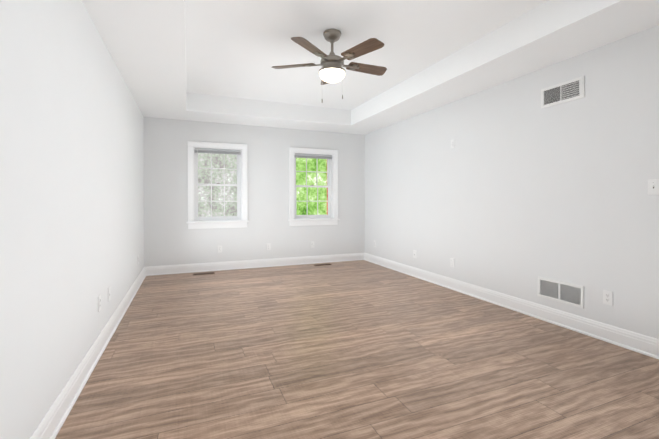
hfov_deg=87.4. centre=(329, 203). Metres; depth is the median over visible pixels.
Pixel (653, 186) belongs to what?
light switch
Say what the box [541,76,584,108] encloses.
air vent
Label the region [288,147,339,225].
window
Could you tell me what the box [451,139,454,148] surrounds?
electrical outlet
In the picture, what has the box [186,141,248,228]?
window
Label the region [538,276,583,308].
air vent
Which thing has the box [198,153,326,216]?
window panes
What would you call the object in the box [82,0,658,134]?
ceiling
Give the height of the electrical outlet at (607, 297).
0.116 m
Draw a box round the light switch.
[648,179,658,194]
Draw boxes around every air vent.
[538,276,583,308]
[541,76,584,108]
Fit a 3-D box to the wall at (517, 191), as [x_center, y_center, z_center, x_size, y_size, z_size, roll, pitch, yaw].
[2.087,-0.296,3.528,0.160,2.850,7.320,0,0,-22]
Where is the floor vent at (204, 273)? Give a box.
[193,272,214,274]
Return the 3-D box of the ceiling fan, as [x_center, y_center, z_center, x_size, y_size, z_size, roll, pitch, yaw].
[0.015,-1.235,3.225,1.115,0.668,1.072,0,0,-6]
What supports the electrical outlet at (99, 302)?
attached to the wall at (71, 183)
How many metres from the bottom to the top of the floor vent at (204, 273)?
0.005 m
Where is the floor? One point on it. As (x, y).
(361, 349)
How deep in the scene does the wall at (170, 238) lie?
5.92 m
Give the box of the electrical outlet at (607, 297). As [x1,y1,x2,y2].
[603,290,612,305]
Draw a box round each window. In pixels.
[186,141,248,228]
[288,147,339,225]
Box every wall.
[0,0,143,438]
[144,117,364,266]
[365,25,658,338]
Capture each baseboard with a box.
[30,267,145,438]
[145,253,363,275]
[364,253,658,358]
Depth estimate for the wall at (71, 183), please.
1.80 m
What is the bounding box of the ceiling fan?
[272,29,386,102]
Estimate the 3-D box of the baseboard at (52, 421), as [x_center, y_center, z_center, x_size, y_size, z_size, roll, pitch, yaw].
[-1.507,1.071,2.065,0.028,0.138,7.000,0,0,-22]
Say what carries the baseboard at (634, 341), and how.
attached to the wall at (517, 191)
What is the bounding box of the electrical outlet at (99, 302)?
[98,294,100,311]
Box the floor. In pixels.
[55,260,658,438]
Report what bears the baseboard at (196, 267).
attached to the wall at (170, 238)

